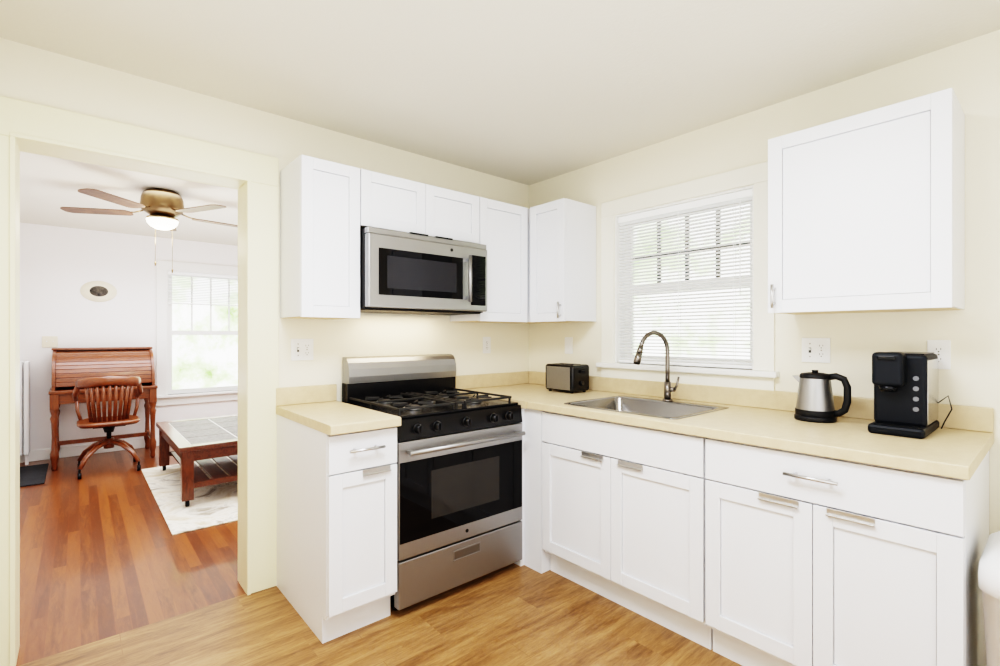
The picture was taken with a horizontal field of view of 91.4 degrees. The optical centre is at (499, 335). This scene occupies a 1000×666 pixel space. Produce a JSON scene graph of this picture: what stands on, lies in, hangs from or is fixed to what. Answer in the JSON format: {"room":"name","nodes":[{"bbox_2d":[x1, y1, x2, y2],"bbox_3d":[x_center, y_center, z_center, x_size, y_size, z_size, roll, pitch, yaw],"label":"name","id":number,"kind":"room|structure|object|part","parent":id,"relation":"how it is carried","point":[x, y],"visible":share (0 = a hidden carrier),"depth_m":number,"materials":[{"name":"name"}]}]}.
{"room":"kitchen","nodes":[
{"label":"kitchen","id":0,"kind":"room"},
{"bbox_2d":[0,38,527,450],"bbox_3d":[-0.966,0.074,2.754,2.970,2.406,0.144,0,0,-41],"label":"wall","id":1,"kind":"structure","parent":0,"point":[60,266],"depth_m":3.22,"materials":[{"name":"beige paint"}]},
{"bbox_2d":[42,336,57,346],"bbox_3d":[-4.635,0.069,5.028,0.120,0.115,0.016,0,0,-41],"label":"light switch","id":2,"kind":"object","parent":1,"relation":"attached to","point":[49,341],"visible":1,"depth_m":5.03,"materials":[{"name":"beige plastic"}]},
{"bbox_2d":[20,436,158,462],"bbox_3d":[-3.761,1.222,5.783,3.270,0.110,0.018,0,0,-41],"label":"baseboard","id":3,"kind":"structure","parent":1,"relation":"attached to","point":[44,454],"depth_m":5.13,"materials":[{"name":"white"}]},
{"bbox_2d":[80,281,116,301],"bbox_3d":[-4.336,-0.473,5.279,0.310,0.229,0.024,0,0,-41],"label":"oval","id":4,"kind":"object","parent":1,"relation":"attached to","point":[98,291],"visible":1,"depth_m":5.27,"materials":[{"name":"beige"}]},
{"bbox_2d":[0,96,278,665],"bbox_3d":[-1.606,0.187,2.200,1.103,2.180,0.196,0,0,-41],"label":"door frame","id":5,"kind":"structure","parent":1,"relation":"attached to","point":[252,178],"depth_m":2.26,"materials":[{"name":"beige"}]},
{"bbox_2d":[156,260,237,405],"bbox_3d":[-3.562,-0.023,6.027,1.170,1.680,0.190,0,0,-41],"label":"window","id":6,"kind":"structure","parent":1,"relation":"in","point":[202,348],"depth_m":5.92,"materials":[{"name":"white"}]},
{"bbox_3d":[-3.562,-0.023,6.027,1.170,1.680,0.190,0,0,-41],"label":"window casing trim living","id":7,"kind":"part","parent":6,"relation":"part of","materials":[{"name":"white wood"}]},
{"bbox_2d":[168,271,237,305],"bbox_3d":[-3.554,-0.559,6.017,0.898,0.381,0.035,0,0,-41],"label":"window blind","id":8,"kind":"object","parent":6,"relation":"attached to","point":[201,275],"visible":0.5,"depth_m":5.95,"materials":[{"name":"white plastic"}]},
{"bbox_2d":[291,339,312,360],"bbox_3d":[-1.042,0.077,2.581,0.116,0.115,0.018,0,0,-41],"label":"outlet","id":9,"kind":"object","parent":1,"relation":"attached to","point":[301,349],"visible":1,"depth_m":2.58,"materials":[{"name":"white plastic"}]},
{"bbox_2d":[280,155,359,318],"bbox_3d":[-0.918,-0.464,2.487,0.290,0.758,0.318,0,0,-41],"label":"upper cabinet","id":10,"kind":"object","parent":1,"relation":"attached to","point":[319,238],"visible":1,"depth_m":2.37,"materials":[{"name":"white wood"}]},
{"bbox_2d":[360,169,478,243],"bbox_3d":[-0.516,-0.699,2.834,0.762,0.288,0.318,0,0,-41],"label":"upper cabinet","id":11,"kind":"object","parent":1,"relation":"attached to","point":[390,202],"visible":0.77,"depth_m":2.68,"materials":[{"name":"white wood"}]},
{"bbox_2d":[360,226,486,314],"bbox_3d":[-0.475,-0.335,2.787,0.760,0.414,0.443,0,0,-41],"label":"over-the-range microwave","id":12,"kind":"object","parent":11,"relation":"attached to","point":[411,273],"visible":0.96,"depth_m":2.61,"materials":[{"name":"silver metal"}]},
{"bbox_2d":[483,337,490,352],"bbox_3d":[-0.092,0.070,3.410,0.070,0.115,0.008,0,0,-41],"label":"outlet","id":13,"kind":"object","parent":1,"relation":"attached to","point":[486,344],"visible":1,"depth_m":3.41,"materials":[{"name":"white plastic"}]},
{"bbox_2d":[450,197,527,322],"bbox_3d":[-0.072,-0.464,3.219,0.401,0.758,0.318,0,0,-41],"label":"upper cabinet","id":14,"kind":"object","parent":1,"relation":"attached to","point":[503,232],"visible":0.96,"depth_m":3.11,"materials":[{"name":"white wood"}]},
{"bbox_2d":[16,446,741,665],"bbox_3d":[-1.192,1.327,2.794,3.580,0.100,8.180,0,0,-41],"label":"floor","id":15,"kind":"structure","parent":0,"point":[513,614],"depth_m":2.26,"materials":[{"name":"wood"}]},
{"bbox_2d":[20,361,29,464],"bbox_3d":[-4.785,0.767,4.736,0.322,1.020,0.170,0,0,-41],"label":"radiator","id":16,"kind":"object","parent":15,"relation":"on","point":[25,408],"visible":0.31,"depth_m":4.77,"materials":[{"name":"white metal"}]},
{"bbox_2d":[20,463,48,486],"bbox_3d":[-4.363,1.270,4.348,0.480,0.012,0.840,0,0,-41],"label":"doormat","id":17,"kind":"object","parent":15,"relation":"on","point":[31,475],"visible":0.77,"depth_m":4.43,"materials":[{"name":"grey fabric"}]},
{"bbox_2d":[48,347,157,470],"bbox_3d":[-4.086,0.703,5.051,0.840,1.147,0.600,0,0,-41],"label":"roll-top desk","id":18,"kind":"object","parent":15,"relation":"on","point":[70,366],"visible":0.92,"depth_m":4.95,"materials":[{"name":"brown wood"}]},
{"bbox_2d":[72,376,142,478],"bbox_3d":[-3.705,0.824,4.626,0.529,0.903,0.477,0,0,-41],"label":"chair","id":19,"kind":"object","parent":15,"relation":"on","point":[109,423],"visible":1,"depth_m":4.52,"materials":[{"name":"brown wood"}]},
{"bbox_2d":[141,457,237,534],"bbox_3d":[-2.218,1.272,4.307,1.370,0.010,1.990,0,0,-41],"label":"area rug","id":20,"kind":"object","parent":15,"relation":"on","point":[213,505],"visible":0.42,"depth_m":3.72,"materials":[{"name":"white fabric"}]},
{"bbox_2d":[156,415,237,506],"bbox_3d":[-2.458,1.041,4.317,0.820,0.448,1.380,0,0,-41],"label":"coffee table","id":21,"kind":"object","parent":20,"relation":"on","point":[202,442],"visible":0.56,"depth_m":3.93,"materials":[{"name":"brown wood"}]},
{"bbox_2d":[277,415,396,643],"bbox_3d":[-0.790,0.840,2.322,0.312,0.874,0.734,0,0,-41],"label":"base cabinet","id":22,"kind":"object","parent":15,"relation":"on","point":[336,536],"visible":1,"depth_m":2.10,"materials":[{"name":"white wood"}]},
{"bbox_2d":[276,384,400,435],"bbox_3d":[-0.792,0.336,2.324,0.317,0.131,0.729,0,0,-41],"label":"countertop","id":23,"kind":"structure","parent":22,"relation":"on","point":[317,407],"depth_m":2.31,"materials":[{"name":"laminate"}]},
{"bbox_2d":[342,354,525,609],"bbox_3d":[-0.365,0.699,2.660,0.761,1.155,0.726,0,0,-41],"label":"gas range","id":24,"kind":"object","parent":15,"relation":"on","point":[459,487],"visible":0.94,"depth_m":2.45,"materials":[{"name":"silver metal"}]},
{"bbox_2d":[515,408,549,573],"bbox_3d":[0.209,0.840,3.137,0.726,0.874,0.810,0,0,-41],"label":"base cabinet","id":25,"kind":"object","parent":15,"relation":"on","point":[535,556],"visible":0.25,"depth_m":2.66,"materials":[{"name":"white wood"}]},
{"bbox_2d":[542,411,712,649],"bbox_3d":[0.773,0.840,2.496,0.712,0.874,0.889,0,0,-41],"label":"base cabinet","id":26,"kind":"object","parent":15,"relation":"on","point":[623,515],"visible":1,"depth_m":2.21,"materials":[{"name":"white wood"}]},
{"bbox_2d":[456,371,993,479],"bbox_3d":[0.752,0.336,2.510,0.727,0.131,2.469,0,0,-41],"label":"countertop","id":27,"kind":"structure","parent":26,"relation":"on","point":[959,444],"depth_m":1.98,"materials":[{"name":"laminate"}]},
{"bbox_2d":[546,363,588,392],"bbox_3d":[0.437,0.273,3.127,0.175,0.176,0.260,0,0,-41],"label":"toaster","id":28,"kind":"object","parent":27,"relation":"on","point":[569,377],"visible":1,"depth_m":3.06,"materials":[{"name":"silver"}]},
{"bbox_2d":[564,395,728,418],"bbox_3d":[0.736,0.443,2.496,0.535,0.171,0.645,0,0,-41],"label":"stainless steel sink","id":29,"kind":"object","parent":27,"relation":"in","point":[658,408],"visible":0.42,"depth_m":2.64,"materials":[{"name":"grey metal"}]},
{"bbox_2d":[633,331,679,401],"bbox_3d":[0.828,0.167,2.576,0.266,0.381,0.130,0,0,-41],"label":"pull-down faucet","id":30,"kind":"object","parent":27,"relation":"on","point":[668,389],"visible":1,"depth_m":2.62,"materials":[{"name":"silver metal"}]},
{"bbox_2d":[792,370,850,422],"bbox_3d":[1.355,0.255,2.059,0.153,0.212,0.211,0,0,-41],"label":"electric kettle","id":31,"kind":"object","parent":27,"relation":"on","point":[815,402],"visible":1,"depth_m":2.02,"materials":[{"name":"silver metal"}]},
{"bbox_2d":[868,352,952,438],"bbox_3d":[1.540,0.212,1.831,0.310,0.298,0.201,0,0,-41],"label":"coffee maker","id":32,"kind":"object","parent":27,"relation":"on","point":[906,402],"visible":1,"depth_m":1.77,"materials":[{"name":"black plastic"},{"name":"metal"}]},
{"bbox_2d":[705,438,988,665],"bbox_3d":[1.305,0.840,1.865,0.734,0.874,0.747,0,0,-41],"label":"base cabinet","id":33,"kind":"object","parent":15,"relation":"on","point":[812,560],"visible":1,"depth_m":1.61,"materials":[{"name":"white wood"}]},
{"bbox_2d":[978,531,999,665],"bbox_3d":[1.567,0.934,1.334,0.420,0.685,0.350,0,0,-41],"label":"trash can","id":34,"kind":"object","parent":15,"relation":"on","point":[989,575],"visible":1,"depth_m":1.33,"materials":[{"name":"white plastic"}]},
{"bbox_2d":[0,0,999,245],"bbox_3d":[-1.192,-1.179,2.794,3.580,0.100,8.180,0,0,-41],"label":"ceiling","id":35,"kind":"structure","parent":0,"point":[528,92],"depth_m":2.03,"materials":[{"name":"beige paint"}]},
{"bbox_2d":[60,188,237,272],"bbox_3d":[-2.648,-0.809,3.881,1.270,0.640,1.276,0,0,-41],"label":"ceiling fan","id":36,"kind":"object","parent":35,"relation":"hanging from","point":[163,208],"visible":0.98,"depth_m":3.74,"materials":[{"name":"brown wood"}]},
{"bbox_2d":[528,30,999,534],"bbox_3d":[0.106,0.074,3.919,0.144,2.406,8.180,0,0,-41],"label":"wall","id":37,"kind":"structure","parent":0,"point":[971,67],"depth_m":2.10,"materials":[{"name":"beige paint"}]},
{"bbox_2d":[511,198,595,323],"bbox_3d":[0.293,-0.464,3.327,0.349,0.758,0.630,0,0,-41],"label":"upper cabinet","id":38,"kind":"object","parent":37,"relation":"attached to","point":[562,260],"visible":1,"depth_m":3.10,"materials":[{"name":"white wood"}]},
{"bbox_2d":[565,337,572,353],"bbox_3d":[0.475,0.072,3.382,0.008,0.115,0.070,0,0,-41],"label":"light switch","id":39,"kind":"object","parent":37,"relation":"attached to","point":[568,345],"visible":1,"depth_m":3.38,"materials":[{"name":"white plastic"}]},
{"bbox_2d":[596,161,779,390],"bbox_3d":[1.040,-0.281,2.805,0.190,1.145,1.075,0,0,-41],"label":"window","id":40,"kind":"structure","parent":37,"relation":"in","point":[762,374],"depth_m":2.75,"materials":[{"name":"white"}]},
{"bbox_2d":[618,189,751,368],"bbox_3d":[1.026,-0.285,2.794,0.045,0.918,0.813,0,0,-41],"label":"window blind","id":41,"kind":"object","parent":40,"relation":"attached to","point":[739,197],"visible":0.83,"depth_m":2.74,"materials":[{"name":"white plastic"}]},
{"bbox_3d":[1.085,-0.285,2.845,0.041,0.921,0.819,0,0,-41],"label":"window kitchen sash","id":42,"kind":"part","parent":40,"relation":"part of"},
{"bbox_2d":[802,338,829,362],"bbox_3d":[1.451,0.070,2.247,0.018,0.115,0.116,0,0,-41],"label":"outlet","id":43,"kind":"object","parent":37,"relation":"attached to","point":[815,350],"visible":1,"depth_m":2.25,"materials":[{"name":"white plastic"}]},
{"bbox_2d":[768,88,964,314],"bbox_3d":[1.458,-0.471,1.982,0.349,0.752,0.589,0,0,-41],"label":"upper cabinet","id":44,"kind":"object","parent":37,"relation":"attached to","point":[866,212],"visible":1,"depth_m":1.84,"materials":[{"name":"white wood"}]},
{"bbox_2d":[927,340,950,369],"bbox_3d":[1.733,0.077,1.929,0.008,0.115,0.070,0,0,-41],"label":"plate","id":45,"kind":"object","parent":37,"relation":"attached to","point":[941,349],"visible":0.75,"depth_m":1.92,"materials":[{"name":"white plastic"}]}
]}

